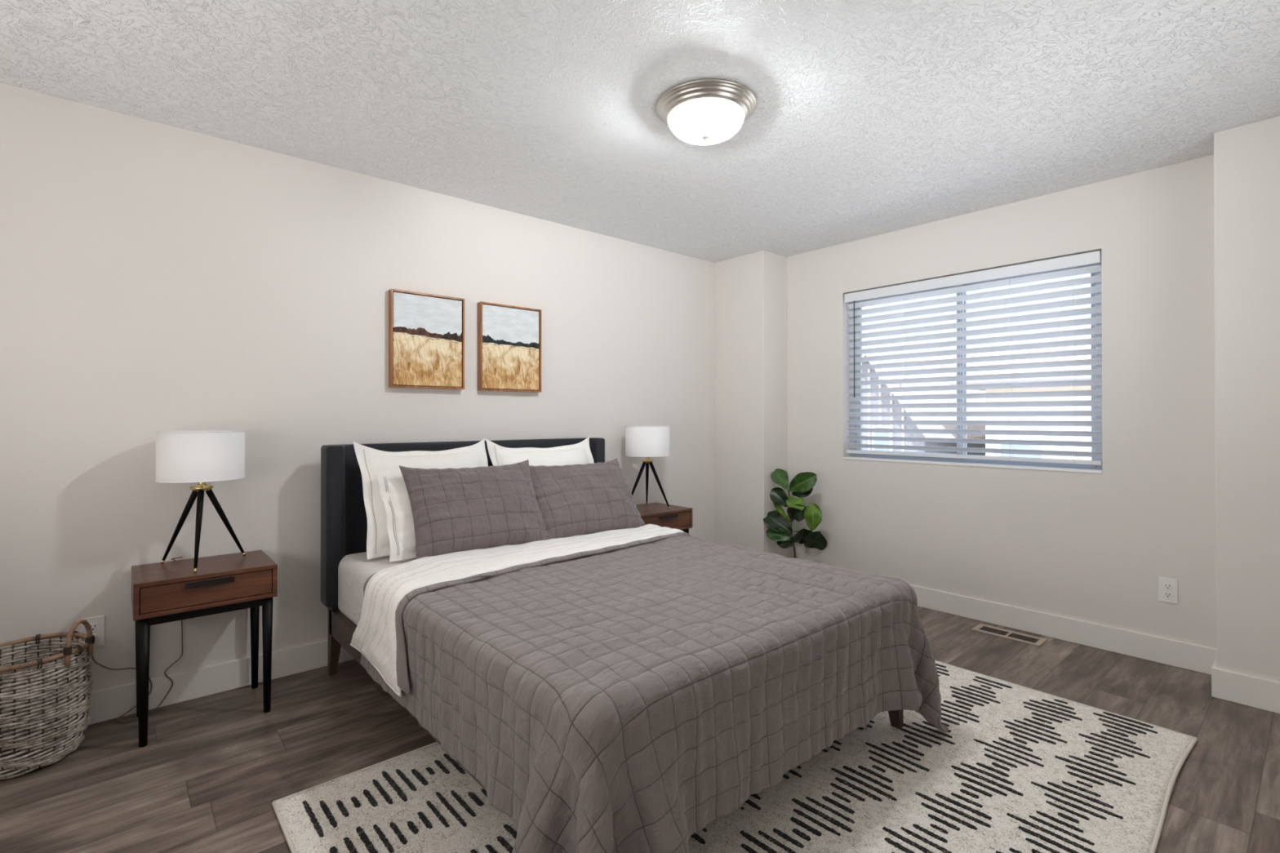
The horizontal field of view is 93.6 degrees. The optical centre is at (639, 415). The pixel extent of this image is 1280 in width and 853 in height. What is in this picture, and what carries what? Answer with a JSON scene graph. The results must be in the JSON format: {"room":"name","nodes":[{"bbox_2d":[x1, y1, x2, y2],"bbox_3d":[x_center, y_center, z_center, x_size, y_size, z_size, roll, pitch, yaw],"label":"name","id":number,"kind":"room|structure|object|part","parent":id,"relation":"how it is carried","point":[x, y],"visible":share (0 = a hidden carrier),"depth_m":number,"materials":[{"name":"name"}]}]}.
{"room":"bedroom","nodes":[
{"label":"bedroom","id":0,"kind":"room"},
{"bbox_2d":[0,82,714,707],"bbox_3d":[-1.078,0.001,3.405,5.230,2.440,0.120,0,0,-41],"label":"wall","id":1,"kind":"structure","parent":0,"point":[154,276],"depth_m":2.70,"materials":[{"name":"white paint"}]},
{"bbox_2d":[80,615,105,647],"bbox_3d":[-2.158,0.857,2.373,0.072,0.120,0.010,0,0,-41],"label":"wall outlet","id":2,"kind":"object","parent":1,"relation":"attached to","point":[97,624],"visible":0.59,"depth_m":2.38,"materials":[{"name":"white plastic"}]},
{"bbox_2d":[89,623,98,630],"bbox_3d":[-2.156,0.836,2.371,0.035,0.026,0.004,0,0,-41],"label":"socket","id":3,"kind":"object","parent":2,"relation":"attached to","point":[94,626],"depth_m":2.37,"materials":[{"name":"white plastic"}]},
{"bbox_2d":[92,634,98,640],"bbox_3d":[-2.156,0.878,2.370,0.035,0.026,0.004,0,0,-41],"label":"socket","id":4,"kind":"object","parent":2,"relation":"attached to","point":[96,635],"depth_m":2.38,"materials":[{"name":"white plastic"}]},
{"bbox_2d":[1,639,355,737],"bbox_3d":[-1.160,1.157,3.239,4.655,0.126,0.014,0,0,-41],"label":"baseboard","id":5,"kind":"structure","parent":1,"relation":"attached to","point":[111,703],"depth_m":2.60,"materials":[{"name":"white"}]},
{"bbox_2d":[388,288,464,389],"bbox_3d":[-1.143,-0.397,3.242,0.400,0.506,0.042,0,0,-41],"label":"framed picture","id":6,"kind":"object","parent":1,"relation":"attached to","point":[426,331],"visible":1,"depth_m":3.22,"materials":[{"name":"brown wood"}]},
{"bbox_2d":[477,301,541,392],"bbox_3d":[-0.767,-0.394,3.569,0.400,0.506,0.042,0,0,-41],"label":"framed picture","id":7,"kind":"object","parent":1,"relation":"attached to","point":[509,336],"visible":1,"depth_m":3.55,"materials":[{"name":"brown wood"}]},
{"bbox_2d":[0,0,1279,262],"bbox_3d":[0.291,-1.277,1.839,5.230,0.100,4.290,0,0,-41],"label":"ceiling","id":8,"kind":"structure","parent":0,"point":[869,117],"depth_m":2.27,"materials":[{"name":"white paint"}]},
{"bbox_2d":[656,78,756,142],"bbox_3d":[0.261,-1.150,2.380,0.394,0.148,0.394,0,0,-41],"label":"ceiling light","id":9,"kind":"object","parent":8,"relation":"attached to","point":[705,108],"visible":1,"depth_m":2.33,"materials":[{"name":"white glass"}]},
{"bbox_3d":[0.192,-1.163,2.406,0.044,0.039,0.044,0,0,-41],"label":"bulb","id":10,"kind":"part","parent":9,"relation":"part of","materials":[{"name":"white glass"}]},
{"bbox_3d":[0.330,-1.163,2.354,0.044,0.039,0.044,0,0,-41],"label":"bulb","id":11,"kind":"part","parent":9,"relation":"part of","materials":[{"name":"white glass"}]},
{"bbox_2d":[0,606,1279,852],"bbox_3d":[0.292,1.243,1.827,5.230,0.060,4.290,0,0,-41],"label":"floor","id":12,"kind":"structure","parent":0,"point":[208,776],"depth_m":2.15,"materials":[{"name":"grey wood"}]},
{"bbox_2d":[0,619,94,780],"bbox_3d":[-2.161,0.972,2.118,0.349,0.485,0.348,0,0,29],"label":"wicker basket","id":13,"kind":"object","parent":12,"relation":"on","point":[20,756],"visible":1,"depth_m":2.07,"materials":[{"name":"grey wicker"}]},
{"bbox_3d":[-2.161,1.207,2.120,0.244,0.008,0.244,0,0,-41],"label":"panel","id":14,"kind":"part","parent":13,"relation":"part of","materials":[{"name":"wicker"}]},
{"bbox_3d":[-2.000,0.802,2.145,0.015,0.145,0.119,0,0,-8],"label":"handle","id":15,"kind":"part","parent":13,"relation":"part of","materials":[{"name":"wicker"}]},
{"bbox_2d":[131,550,277,747],"bbox_3d":[-1.768,0.914,2.443,0.452,0.605,0.376,0,0,-41],"label":"nightstand","id":16,"kind":"object","parent":12,"relation":"on","point":[171,591],"visible":1,"depth_m":2.35,"materials":[{"name":"brown wood"}]},
{"bbox_3d":[-2.019,0.980,2.433,0.039,0.473,0.039,0,0,-41],"label":"leg","id":17,"kind":"part","parent":16,"relation":"part of","materials":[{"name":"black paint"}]},
{"bbox_3d":[-1.823,0.979,2.209,0.039,0.473,0.039,0,0,-41],"label":"leg","id":18,"kind":"part","parent":16,"relation":"part of","materials":[{"name":"black paint"}]},
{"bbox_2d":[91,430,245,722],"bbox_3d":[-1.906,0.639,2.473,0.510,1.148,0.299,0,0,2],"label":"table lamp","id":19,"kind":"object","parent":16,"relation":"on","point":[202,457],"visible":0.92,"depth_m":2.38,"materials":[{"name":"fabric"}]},
{"bbox_3d":[-2.025,0.905,2.431,0.292,0.617,0.077,0,0,-44],"label":"cord","id":20,"kind":"part","parent":19,"relation":"part of","materials":[{"name":"brown plastic"}]},
{"bbox_3d":[-1.888,0.449,2.473,0.151,0.299,0.023,0,0,2],"label":"leg","id":21,"kind":"part","parent":19,"relation":"part of","materials":[{"name":"black paint"}]},
{"bbox_3d":[-1.756,0.448,2.394,0.023,0.299,0.151,0,0,-30],"label":"leg","id":22,"kind":"part","parent":19,"relation":"part of","materials":[{"name":"black paint"}]},
{"bbox_3d":[-1.800,0.164,2.472,0.299,0.199,0.299,0,0,-41],"label":"lamp shade","id":23,"kind":"part","parent":19,"relation":"part of","materials":[{"name":"fabric"}]},
{"bbox_3d":[-1.756,0.449,2.546,0.023,0.299,0.151,0,0,30],"label":"leg","id":24,"kind":"part","parent":19,"relation":"part of","materials":[{"name":"black paint"}]},
{"bbox_3d":[-1.758,0.677,2.433,0.413,0.093,0.307,0,0,-41],"label":"drawer","id":25,"kind":"part","parent":16,"relation":"part of","materials":[{"name":"brown wood"}]},
{"bbox_3d":[-1.651,0.643,2.311,0.152,0.016,0.020,0,0,-41],"label":"handle","id":26,"kind":"part","parent":16,"relation":"part of","materials":[{"name":"black metal"}]},
{"bbox_3d":[-1.724,0.981,2.691,0.039,0.473,0.039,0,0,-41],"label":"leg","id":27,"kind":"part","parent":16,"relation":"part of","materials":[{"name":"black paint"}]},
{"bbox_3d":[-1.528,0.980,2.466,0.039,0.473,0.039,0,0,-41],"label":"leg","id":28,"kind":"part","parent":16,"relation":"part of","materials":[{"name":"black paint"}]},
{"bbox_2d":[320,437,903,791],"bbox_3d":[-0.230,0.677,2.584,1.604,1.078,2.032,0,0,-41],"label":"bed","id":29,"kind":"object","parent":12,"relation":"on","point":[344,521],"visible":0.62,"depth_m":2.80,"materials":[{"name":"fabric"}]},
{"bbox_3d":[-1.434,1.050,2.831,0.050,0.336,0.062,0,0,-41],"label":"leg","id":30,"kind":"part","parent":29,"relation":"part of","materials":[{"name":"brown wood"}]},
{"bbox_2d":[337,551,416,626],"bbox_3d":[-0.196,0.785,2.545,1.510,0.278,2.000,0,0,-41],"label":"mattress","id":31,"kind":"object","parent":29,"relation":"on","point":[354,569],"visible":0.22,"depth_m":2.63,"materials":[{"name":"white fabric"}]},
{"bbox_2d":[375,473,416,561],"bbox_3d":[-0.873,0.451,2.892,0.704,0.366,0.250,0,0,-41],"label":"pillow","id":32,"kind":"object","parent":31,"relation":"on","point":[399,517],"visible":0.19,"depth_m":2.69,"materials":[{"name":"white fabric"}]},
{"bbox_2d":[352,438,488,559],"bbox_3d":[-1.009,0.378,2.928,0.665,0.513,0.273,0,0,-41],"label":"pillow","id":33,"kind":"object","parent":31,"relation":"on","point":[371,461],"visible":0.43,"depth_m":2.80,"materials":[{"name":"white fabric"}]},
{"bbox_2d":[485,436,594,466],"bbox_3d":[-0.499,0.381,3.376,0.690,0.511,0.284,0,0,-41],"label":"pillow","id":34,"kind":"object","parent":31,"relation":"on","point":[580,453],"visible":0.24,"depth_m":3.36,"materials":[{"name":"white fabric"}]},
{"bbox_2d":[360,532,948,852],"bbox_3d":[0.005,0.903,2.284,1.833,0.586,1.661,0,0,-41],"label":"quilt","id":35,"kind":"object","parent":31,"relation":"on","point":[631,697],"visible":0.91,"depth_m":1.70,"materials":[{"name":"grey fabric"}]},
{"bbox_2d":[350,524,684,697],"bbox_3d":[-0.372,0.775,2.744,1.652,0.346,0.595,0,0,-41],"label":"sheet","id":36,"kind":"object","parent":35,"relation":"on","point":[374,636],"visible":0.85,"depth_m":2.35,"materials":[{"name":"white fabric"}]},
{"bbox_2d":[399,459,547,559],"bbox_3d":[-0.767,0.430,2.854,0.659,0.398,0.301,0,0,-36],"label":"pillow","id":37,"kind":"object","parent":36,"relation":"on","point":[454,510],"visible":0.95,"depth_m":2.76,"materials":[{"name":"grey fabric"}]},
{"bbox_2d":[528,457,644,539],"bbox_3d":[-0.302,0.442,3.237,0.667,0.379,0.322,0,0,-41],"label":"pillow","id":38,"kind":"object","parent":36,"relation":"on","point":[575,500],"visible":0.91,"depth_m":3.15,"materials":[{"name":"grey fabric"}]},
{"bbox_3d":[-0.791,0.962,2.078,0.028,0.120,2.000,0,0,-41],"label":"rail","id":39,"kind":"part","parent":29,"relation":"part of","materials":[{"name":"black fabric"}]},
{"bbox_3d":[-0.857,0.513,3.304,1.604,0.741,0.124,0,0,-41],"label":"headboard","id":40,"kind":"part","parent":29,"relation":"part of","materials":[{"name":"fabric"}]},
{"bbox_3d":[0.977,1.055,2.330,0.050,0.296,0.062,0,0,-41],"label":"leg","id":41,"kind":"part","parent":29,"relation":"part of","materials":[{"name":"brown wood"}]},
{"bbox_2d":[635,502,692,533],"bbox_3d":[0.067,0.921,3.976,0.452,0.605,0.376,0,0,-41],"label":"nightstand","id":42,"kind":"object","parent":12,"relation":"on","point":[680,517],"visible":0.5,"depth_m":3.91,"materials":[{"name":"brown wood"}]},
{"bbox_2d":[625,425,670,509],"bbox_3d":[0.034,0.647,4.014,0.319,1.151,0.344,0,0,-41],"label":"table lamp","id":43,"kind":"object","parent":42,"relation":"on","point":[647,442],"visible":0.87,"depth_m":3.90,"materials":[{"name":"fabric"}]},
{"bbox_3d":[-0.024,0.455,3.966,0.151,0.299,0.023,0,0,-32],"label":"leg","id":44,"kind":"part","parent":43,"relation":"part of","materials":[{"name":"black paint"}]},
{"bbox_3d":[0.050,0.456,4.100,0.023,0.299,0.151,0,0,0],"label":"leg","id":45,"kind":"part","parent":43,"relation":"part of","materials":[{"name":"black paint"}]},
{"bbox_3d":[0.050,0.171,4.013,0.299,0.199,0.299,0,0,-41],"label":"lamp shade","id":46,"kind":"part","parent":43,"relation":"part of","materials":[{"name":"fabric"}]},
{"bbox_3d":[0.128,0.455,3.971,0.151,0.299,0.023,0,0,28],"label":"leg","id":47,"kind":"part","parent":43,"relation":"part of","materials":[{"name":"black paint"}]},
{"bbox_3d":[0.077,0.684,3.966,0.413,0.093,0.307,0,0,-41],"label":"drawer","id":48,"kind":"part","parent":42,"relation":"part of","materials":[{"name":"brown wood"}]},
{"bbox_3d":[0.183,0.650,3.843,0.152,0.016,0.020,0,0,-41],"label":"handle","id":49,"kind":"part","parent":42,"relation":"part of","materials":[{"name":"black metal"}]},
{"bbox_2d":[271,660,1198,852],"bbox_3d":[0.469,1.206,2.054,2.678,0.016,1.850,0,0,-41],"label":"area rug","id":50,"kind":"object","parent":12,"relation":"on","point":[1016,768],"visible":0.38,"depth_m":1.89,"materials":[{"name":"white fabric"}]},
{"bbox_2d":[763,468,826,558],"bbox_3d":[1.107,0.810,4.280,0.230,0.829,0.496,0,0,-41],"label":"potted plant","id":51,"kind":"object","parent":12,"relation":"on","point":[780,531],"visible":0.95,"depth_m":4.29,"materials":[{"name":"green plant"}]},
{"bbox_3d":[1.084,0.824,4.330,0.015,0.522,0.093,0,0,-41],"label":"stem","id":52,"kind":"part","parent":51,"relation":"part of","materials":[{"name":"brown"}]},
{"bbox_2d":[971,623,1047,646],"bbox_3d":[2.042,1.216,3.333,0.137,0.006,0.334,0,0,-41],"label":"floor vent","id":53,"kind":"object","parent":12,"relation":"in","point":[1028,639],"visible":1,"depth_m":3.32,"materials":[{"name":"beige metal"}]},
{"bbox_2d":[714,249,787,557],"bbox_3d":[0.860,0.006,4.694,0.295,2.440,0.484,0,0,-41],"label":"wall","id":54,"kind":"structure","parent":0,"point":[750,290],"depth_m":4.55,"materials":[{"name":"white paint"}]},
{"bbox_2d":[786,154,1216,648],"bbox_3d":[2.203,0.000,3.499,0.160,2.440,4.050,0,0,-41],"label":"wall","id":55,"kind":"structure","parent":0,"point":[1092,548],"depth_m":3.25,"materials":[{"name":"white paint"}]},
{"bbox_2d":[842,456,1102,473],"bbox_3d":[1.954,0.301,3.722,0.091,0.016,1.484,0,0,-41],"label":"trim","id":56,"kind":"structure","parent":55,"relation":"attached to","point":[915,461],"depth_m":3.58,"materials":[{"name":"white paint"}]},
{"bbox_2d":[848,252,1102,469],"bbox_3d":[2.014,-0.280,3.778,0.070,1.178,1.484,0,0,-41],"label":"window","id":57,"kind":"structure","parent":55,"relation":"in","point":[1096,304],"depth_m":3.75,"materials":[{"name":"grey plastic"}]},
{"bbox_3d":[1.782,-0.273,4.022,0.028,1.098,0.720,0,0,-41],"label":"sash","id":58,"kind":"part","parent":57,"relation":"part of","materials":[{"name":"clear glass"}]},
{"bbox_2d":[844,250,1102,465],"bbox_3d":[1.948,-0.299,3.716,0.078,1.130,1.466,0,0,-41],"label":"window blind","id":59,"kind":"object","parent":57,"relation":"attached to","point":[1093,257],"visible":0.91,"depth_m":3.60,"materials":[{"name":"white plastic"}]},
{"bbox_3d":[1.536,-0.279,4.207,0.053,1.074,0.002,0,0,-41],"label":"ladder cord","id":60,"kind":"part","parent":59,"relation":"part of","materials":[{"name":"white fabric"}]},
{"bbox_3d":[1.752,-0.281,3.960,0.053,1.074,0.002,0,0,-41],"label":"ladder cord","id":61,"kind":"part","parent":59,"relation":"part of","materials":[{"name":"white fabric"}]},
{"bbox_3d":[1.968,-0.282,3.712,0.053,1.074,0.002,0,0,-41],"label":"ladder cord","id":62,"kind":"part","parent":59,"relation":"part of","materials":[{"name":"white fabric"}]},
{"bbox_3d":[1.958,0.255,3.721,0.048,0.022,1.460,0,0,-41],"label":"rail","id":63,"kind":"part","parent":59,"relation":"part of","materials":[{"name":"white plastic"}]},
{"bbox_3d":[2.158,-0.283,3.494,0.053,1.074,0.002,0,0,-41],"label":"ladder cord","id":64,"kind":"part","parent":59,"relation":"part of","materials":[{"name":"white fabric"}]},
{"bbox_3d":[2.359,-0.284,3.264,0.053,1.074,0.002,0,0,-41],"label":"ladder cord","id":65,"kind":"part","parent":59,"relation":"part of","materials":[{"name":"white fabric"}]},
{"bbox_3d":[2.254,-0.276,3.526,0.028,1.098,0.699,0,0,-41],"label":"sash","id":66,"kind":"part","parent":57,"relation":"part of","materials":[{"name":"grey plastic"}]},
{"bbox_2d":[909,584,1279,714],"bbox_3d":[2.188,1.155,3.151,0.313,0.126,3.552,0,0,-41],"label":"baseboard","id":67,"kind":"structure","parent":55,"relation":"attached to","point":[1190,656],"depth_m":3.07,"materials":[{"name":"white wood"}]},
{"bbox_2d":[1158,577,1177,604],"bbox_3d":[2.577,0.856,2.936,0.010,0.120,0.072,0,0,-41],"label":"wall outlet","id":68,"kind":"object","parent":55,"relation":"attached to","point":[1167,587],"visible":1,"depth_m":2.93,"materials":[{"name":"white plastic"}]},
{"bbox_2d":[1163,591,1172,598],"bbox_3d":[2.575,0.877,2.934,0.004,0.026,0.035,0,0,-41],"label":"socket","id":69,"kind":"object","parent":68,"relation":"attached to","point":[1166,594],"depth_m":2.93,"materials":[{"name":"white plastic"}]},
{"bbox_2d":[1163,582,1172,589],"bbox_3d":[2.575,0.835,2.935,0.004,0.026,0.035,0,0,-41],"label":"socket","id":70,"kind":"object","parent":68,"relation":"attached to","point":[1166,585],"depth_m":2.93,"materials":[{"name":"white plastic"}]},
{"bbox_2d":[1213,115,1279,682],"bbox_3d":[2.979,-0.006,2.260,0.299,2.440,1.161,0,0,-41],"label":"wall","id":71,"kind":"structure","parent":0,"point":[1246,157],"depth_m":2.52,"materials":[{"name":"white paint"}]},
{"label":"outside","id":72,"kind":"structure","parent":0,"visible":0},
{"bbox_3d":[31.718,4.447,31.895,78.000,0.200,120.000,0,0,-41],"label":"ground","id":73,"kind":"structure","parent":72,"visible":0},
{"bbox_2d":[862,353,985,455],"bbox_3d":[8.626,1.204,21.722,6.600,6.205,6.581,0,0,-41],"label":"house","id":74,"kind":"structure","parent":73,"relation":"on","point":[953,374],"depth_m":18.78,"materials":[{"name":"grey"}]},
{"bbox_3d":[7.470,0.941,18.534,0.025,1.100,0.500,0,0,-41],"label":"pane","id":75,"kind":"part","parent":74,"relation":"part of","materials":[{"name":"clear glass"}]},
{"bbox_2d":[908,349,1031,401],"bbox_3d":[14.915,0.678,26.684,7.000,7.300,5.800,0,0,-41],"label":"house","id":76,"kind":"structure","parent":73,"relation":"on","point":[1013,352],"depth_m":25.95,"materials":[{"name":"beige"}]},
{"bbox_2d":[950,325,1091,460],"bbox_3d":[15.889,0.424,15.661,8.420,7.700,11.600,0,0,-41],"label":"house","id":77,"kind":"structure","parent":73,"relation":"on","point":[1085,336],"depth_m":16.32,"materials":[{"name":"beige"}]},
{"bbox_3d":[10.528,1.281,16.622,0.025,1.200,1.000,0,0,-41],"label":"pane","id":78,"kind":"part","parent":77,"relation":"part of","materials":[{"name":"clear glass"}]}
]}

